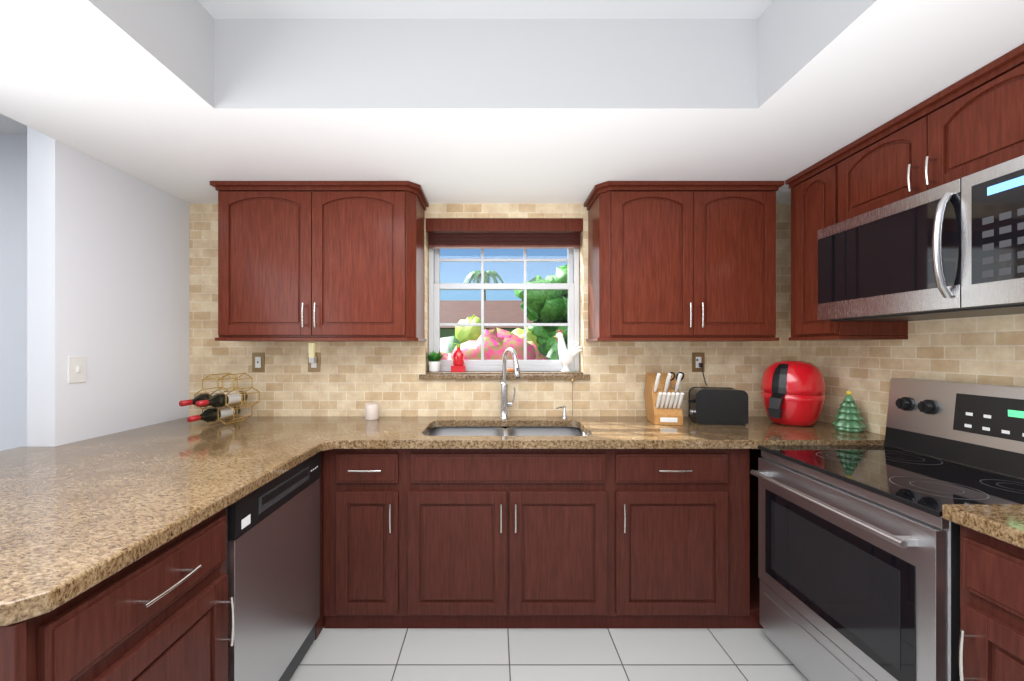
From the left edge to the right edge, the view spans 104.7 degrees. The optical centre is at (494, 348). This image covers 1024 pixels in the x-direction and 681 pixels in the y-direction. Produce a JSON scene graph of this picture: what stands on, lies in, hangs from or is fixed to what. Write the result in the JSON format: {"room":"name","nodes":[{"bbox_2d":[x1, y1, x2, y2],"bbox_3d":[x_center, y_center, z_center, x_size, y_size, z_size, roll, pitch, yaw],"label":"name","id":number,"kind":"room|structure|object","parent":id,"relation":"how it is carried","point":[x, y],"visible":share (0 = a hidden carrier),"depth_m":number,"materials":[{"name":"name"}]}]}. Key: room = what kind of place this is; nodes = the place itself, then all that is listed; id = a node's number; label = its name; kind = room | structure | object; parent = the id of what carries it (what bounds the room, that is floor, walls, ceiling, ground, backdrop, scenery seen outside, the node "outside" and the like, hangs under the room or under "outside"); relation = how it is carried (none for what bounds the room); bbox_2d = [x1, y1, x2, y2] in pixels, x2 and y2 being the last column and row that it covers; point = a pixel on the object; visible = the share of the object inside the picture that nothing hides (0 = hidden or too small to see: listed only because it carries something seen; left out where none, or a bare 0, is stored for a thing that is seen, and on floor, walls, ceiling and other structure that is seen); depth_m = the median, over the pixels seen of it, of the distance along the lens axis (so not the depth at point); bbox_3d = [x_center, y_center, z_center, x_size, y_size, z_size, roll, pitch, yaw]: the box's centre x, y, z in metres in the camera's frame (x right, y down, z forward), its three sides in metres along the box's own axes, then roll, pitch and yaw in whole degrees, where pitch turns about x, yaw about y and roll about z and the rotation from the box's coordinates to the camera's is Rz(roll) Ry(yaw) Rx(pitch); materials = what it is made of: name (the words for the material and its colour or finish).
{"room":"kitchen","nodes":[
{"label":"kitchen","id":0,"kind":"room"},
{"bbox_2d":[0,113,26,133],"bbox_3d":[-3.720,-1.380,0.300,3.660,0.100,4.300,0,0,0],"label":"ceiling","id":1,"kind":"structure","parent":0,"point":[8,125],"depth_m":2.37,"materials":[{"name":"white paint"}]},
{"bbox_2d":[27,126,188,446],"bbox_3d":[-1.950,-0.003,0.300,0.120,2.665,4.300,0,0,0],"label":"wall","id":2,"kind":"structure","parent":0,"point":[107,271],"depth_m":1.90,"materials":[{"name":"white paint"}]},
{"bbox_2d":[68,356,85,382],"bbox_3d":[-1.883,0.095,1.788,0.012,0.120,0.075,0,0,0],"label":"light switch","id":3,"kind":"object","parent":2,"relation":"attached to","point":[76,369],"visible":1,"depth_m":1.78,"materials":[{"name":"white plastic"}]},
{"bbox_2d":[0,134,799,450],"bbox_3d":[-1.720,-0.050,2.550,7.640,2.760,0.200,0,0,0],"label":"wall","id":4,"kind":"structure","parent":0,"point":[351,378],"depth_m":2.45,"materials":[{"name":"tile"}]},
{"bbox_2d":[252,353,264,371],"bbox_3d":[-1.460,0.085,2.445,0.076,0.120,0.010,0,0,0],"label":"electrical outlet plate","id":5,"kind":"object","parent":4,"relation":"attached to","point":[258,362],"visible":1,"depth_m":2.44,"materials":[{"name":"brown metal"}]},
{"bbox_2d":[308,343,319,371],"bbox_3d":[-1.115,0.055,2.429,0.076,0.180,0.040,0,0,0],"label":"electrical outlet plate","id":6,"kind":"object","parent":4,"relation":"attached to","point":[313,361],"visible":1,"depth_m":2.44,"materials":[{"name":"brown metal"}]},
{"bbox_2d":[210,181,428,341],"bbox_3d":[-0.964,-0.470,2.266,1.121,0.856,0.364,0,0,0],"label":"upper cabinet","id":7,"kind":"object","parent":4,"relation":"attached to","point":[321,261],"visible":1,"depth_m":2.12,"materials":[{"name":"brown wood"}]},
{"bbox_2d":[429,249,578,370],"bbox_3d":[0.064,-0.331,2.585,0.976,0.955,0.060,0,0,0],"label":"window","id":8,"kind":"structure","parent":4,"relation":"in","point":[436,286],"depth_m":2.56,"materials":[{"name":"silver metal"}]},
{"bbox_2d":[426,219,582,248],"bbox_3d":[0.064,-0.722,2.494,0.976,0.170,0.081,0,0,0],"label":"window blind","id":9,"kind":"object","parent":4,"relation":"attached to","point":[504,234],"visible":1,"depth_m":2.47,"materials":[{"name":"brown wood"}]},
{"bbox_2d":[419,371,589,378],"bbox_3d":[0.064,0.169,2.485,1.050,0.042,0.130,0,0,0],"label":"window sill","id":10,"kind":"structure","parent":4,"relation":"attached to","point":[509,375],"depth_m":2.42,"materials":[{"name":"stone"}]},
{"bbox_2d":[427,349,445,371],"bbox_3d":[-0.368,0.076,2.490,0.149,0.143,0.087,0,0,0],"label":"plant","id":11,"kind":"object","parent":10,"relation":"on","point":[434,359],"visible":1,"depth_m":2.46,"materials":[{"name":"white"}]},
{"bbox_2d":[451,343,465,371],"bbox_3d":[-0.225,0.057,2.500,0.090,0.181,0.060,0,0,0],"label":"bottle","id":12,"kind":"object","parent":10,"relation":"on","point":[458,365],"visible":1,"depth_m":2.48,"materials":[{"name":"red glass"}]},
{"bbox_2d":[554,330,581,371],"bbox_3d":[0.474,0.014,2.500,0.201,0.267,0.070,0,0,0],"label":"rooster figurine","id":13,"kind":"object","parent":10,"relation":"on","point":[566,356],"visible":0.98,"depth_m":2.48,"materials":[{"name":"white ceramic"}]},
{"bbox_2d":[571,378,573,415],"bbox_3d":[0.480,0.296,2.416,0.024,0.227,0.023,0,0,0],"label":"cord","id":14,"kind":"object","parent":10,"relation":"hanging from","point":[572,380],"visible":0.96,"depth_m":2.42,"materials":[{"name":"grey plastic"}]},
{"bbox_2d":[584,181,783,341],"bbox_3d":[1.056,-0.470,2.266,1.001,0.856,0.364,0,0,0],"label":"upper cabinet","id":15,"kind":"object","parent":4,"relation":"attached to","point":[681,261],"visible":1,"depth_m":2.12,"materials":[{"name":"brown wood"}]},
{"bbox_2d":[692,353,704,371],"bbox_3d":[1.265,0.085,2.434,0.076,0.120,0.030,0,0,0],"label":"electrical outlet plate","id":16,"kind":"object","parent":4,"relation":"attached to","point":[698,360],"visible":1,"depth_m":2.44,"materials":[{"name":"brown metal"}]},
{"bbox_2d":[0,0,1023,202],"bbox_3d":[0.105,-1.165,0.300,3.990,0.530,4.700,0,0,0],"label":"ceiling","id":17,"kind":"structure","parent":0,"point":[503,101],"depth_m":1.48,"materials":[{"name":"white paint"}]},
{"bbox_2d":[289,628,808,680],"bbox_3d":[-1.825,1.380,0.300,7.850,0.100,4.700,0,0,0],"label":"floor","id":18,"kind":"structure","parent":0,"point":[544,654],"depth_m":1.71,"materials":[{"name":"tile"}]},
{"bbox_2d":[0,508,234,680],"bbox_3d":[-1.340,0.896,0.927,1.097,0.868,0.541,0,0,0],"label":"base cabinet","id":19,"kind":"object","parent":18,"relation":"on","point":[160,613],"depth_m":0.90,"materials":[{"name":"brown wood"}]},
{"bbox_2d":[3,447,19,450],"bbox_3d":[-1.970,0.440,1.177,0.120,0.040,1.053,0,0,0],"label":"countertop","id":20,"kind":"structure","parent":19,"relation":"on","point":[18,448],"depth_m":1.64,"materials":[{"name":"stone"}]},
{"bbox_2d":[0,443,323,625],"bbox_3d":[-1.325,0.440,1.220,1.170,0.040,1.140,0,0,0],"label":"countertop","id":21,"kind":"structure","parent":19,"relation":"on","point":[77,518],"depth_m":1.09,"materials":[{"name":"stone"}]},
{"bbox_2d":[226,452,320,680],"bbox_3d":[-1.096,0.892,1.500,0.628,0.856,0.597,0,0,0],"label":"dishwasher","id":22,"kind":"object","parent":18,"relation":"on","point":[273,553],"visible":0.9,"depth_m":1.43,"materials":[{"name":"silver metal"}]},
{"bbox_2d":[315,451,323,639],"bbox_3d":[-1.350,0.896,2.125,1.076,0.868,0.647,0,0,0],"label":"base cabinet","id":23,"kind":"object","parent":18,"relation":"on","point":[319,625],"depth_m":1.86,"materials":[{"name":"brown wood"}]},
{"bbox_2d":[323,449,406,627],"bbox_3d":[-0.617,0.896,2.146,0.382,0.868,0.604,0,0,0],"label":"base cabinet","id":24,"kind":"object","parent":18,"relation":"on","point":[365,490],"depth_m":1.85,"materials":[{"name":"brown wood"}]},
{"bbox_2d":[407,427,618,627],"bbox_3d":[0.060,0.896,2.146,1.008,0.868,0.604,0,0,0],"label":"base cabinet","id":25,"kind":"object","parent":18,"relation":"on","point":[540,538],"depth_m":1.85,"materials":[{"name":"brown wood"}]},
{"bbox_2d":[73,347,884,450],"bbox_3d":[0.002,0.327,2.069,3.792,0.669,0.757,0,0,0],"label":"countertop","id":26,"kind":"structure","parent":25,"relation":"on","point":[336,432],"depth_m":1.97,"materials":[{"name":"stone"}]},
{"bbox_2d":[179,373,259,424],"bbox_3d":[-1.510,0.280,2.203,0.300,0.275,0.326,0,0,0],"label":"wine rack","id":27,"kind":"object","parent":26,"relation":"on","point":[223,404],"visible":1,"depth_m":2.18,"materials":[{"name":"gold metal"}]},
{"bbox_2d":[365,403,378,419],"bbox_3d":[-0.725,0.373,2.350,0.080,0.092,0.080,0,0,0],"label":"candle","id":28,"kind":"object","parent":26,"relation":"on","point":[371,411],"visible":1,"depth_m":2.32,"materials":[{"name":"beige wax"}]},
{"bbox_2d":[499,347,520,419],"bbox_3d":[0.090,0.206,2.289,0.116,0.427,0.231,0,0,0],"label":"faucet","id":29,"kind":"object","parent":26,"relation":"on","point":[505,404],"depth_m":2.36,"materials":[{"name":"silver metal"}]},
{"bbox_2d":[555,406,567,418],"bbox_3d":[0.406,0.383,2.377,0.076,0.072,0.043,0,0,0],"label":"soap dispenser","id":30,"kind":"object","parent":26,"relation":"on","point":[564,407],"depth_m":2.37,"materials":[{"name":"silver metal"}]},
{"bbox_2d":[644,372,683,424],"bbox_3d":[0.976,0.273,2.260,0.158,0.292,0.302,0,0,8],"label":"knife block","id":31,"kind":"object","parent":26,"relation":"on","point":[663,396],"visible":1,"depth_m":2.18,"materials":[{"name":"brown wood"}]},
{"bbox_2d":[688,387,747,425],"bbox_3d":[1.256,0.323,2.242,0.280,0.193,0.159,0,0,12],"label":"toaster","id":32,"kind":"object","parent":26,"relation":"on","point":[719,405],"visible":1,"depth_m":2.17,"materials":[{"name":"grey metal"}]},
{"bbox_2d":[760,360,825,426],"bbox_3d":[1.641,0.242,2.200,0.331,0.355,0.293,0,0,0],"label":"air fryer","id":33,"kind":"object","parent":26,"relation":"on","point":[793,392],"visible":1,"depth_m":2.10,"materials":[{"name":"red plastic"}]},
{"bbox_2d":[831,391,866,432],"bbox_3d":[1.815,0.318,2.020,0.139,0.203,0.139,0,0,0],"label":"tree","id":34,"kind":"object","parent":26,"relation":"on","point":[848,416],"visible":1,"depth_m":1.99,"materials":[{"name":"green ceramic"}]},
{"bbox_2d":[619,449,734,627],"bbox_3d":[0.828,0.896,2.146,0.563,0.868,0.604,0,0,0],"label":"base cabinet","id":35,"kind":"object","parent":18,"relation":"on","point":[677,506],"depth_m":1.85,"materials":[{"name":"brown wood"}]},
{"bbox_2d":[735,449,763,627],"bbox_3d":[1.468,0.896,2.146,0.860,0.868,0.604,0,0,0],"label":"base cabinet","id":36,"kind":"object","parent":18,"relation":"on","point":[747,582],"depth_m":1.86,"materials":[{"name":"brown wood"}]},
{"bbox_2d":[750,378,1023,680],"bbox_3d":[1.517,0.723,1.440,0.742,1.175,0.737,0,0,0],"label":"range","id":37,"kind":"object","parent":18,"relation":"on","point":[859,561],"visible":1,"depth_m":1.39,"materials":[{"name":"silver metal"}]},
{"bbox_2d":[959,525,1023,680],"bbox_3d":[1.544,0.896,0.605,0.707,0.868,0.910,0,0,0],"label":"base cabinet","id":38,"kind":"object","parent":18,"relation":"on","point":[991,642],"visible":0.98,"depth_m":0.98,"materials":[{"name":"brown wood"}]},
{"bbox_2d":[942,504,1023,548],"bbox_3d":[1.554,0.440,0.600,0.688,0.040,0.940,0,0,0],"label":"countertop","id":39,"kind":"structure","parent":38,"relation":"on","point":[1003,522],"depth_m":0.99,"materials":[{"name":"stone"}]},
{"bbox_2d":[800,314,1023,434],"bbox_3d":[2.000,-0.003,0.300,0.200,2.665,4.300,0,0,0],"label":"wall","id":40,"kind":"structure","parent":0,"point":[985,349],"depth_m":1.77,"materials":[{"name":"tile"}]},
{"bbox_2d":[785,152,907,339],"bbox_3d":[1.733,-0.468,1.962,0.331,0.817,0.304,0,0,0],"label":"upper cabinet","id":41,"kind":"object","parent":40,"relation":"attached to","point":[814,190],"depth_m":1.94,"materials":[{"name":"brown wood"}]},
{"bbox_2d":[837,44,1023,222],"bbox_3d":[1.733,-0.711,1.429,0.331,0.332,0.759,0,0,0],"label":"upper cabinet","id":42,"kind":"object","parent":40,"relation":"attached to","point":[972,123],"depth_m":1.39,"materials":[{"name":"brown wood"}]},
{"bbox_2d":[817,155,1023,321],"bbox_3d":[1.662,-0.332,1.430,0.472,0.420,0.756,0,0,0],"label":"microwave","id":43,"kind":"object","parent":42,"relation":"attached to","point":[954,249],"visible":1,"depth_m":1.34,"materials":[{"name":"silver metal"}]},
{"label":"outside","id":44,"kind":"structure","parent":0,"visible":0},
{"bbox_3d":[0.050,1.530,32.555,60.000,0.200,59.790,0,0,0],"label":"ground","id":45,"kind":"structure","parent":44,"visible":0},
{"bbox_2d":[463,270,503,299],"bbox_3d":[-0.859,-2.463,32.466,3.384,7.805,1.767,0,0,0],"label":"palm tree","id":46,"kind":"object","parent":45,"relation":"on","point":[487,274],"depth_m":32.14,"materials":[{"name":"green plant"}]},
{"bbox_2d":[440,300,534,337],"bbox_3d":[0.050,-0.195,14.950,20.000,3.250,8.200,0,0,0],"label":"house","id":47,"kind":"structure","parent":45,"relation":"on","point":[457,313],"depth_m":12.81,"materials":[{"name":"brown paint"}]},
{"bbox_2d":[440,264,567,359],"bbox_3d":[0.256,0.234,5.477,6.037,3.040,2.264,0,0,0],"label":"hedge","id":48,"kind":"object","parent":45,"relation":"on","point":[558,302],"depth_m":5.51,"materials":[{"name":"green plant"}]}
]}

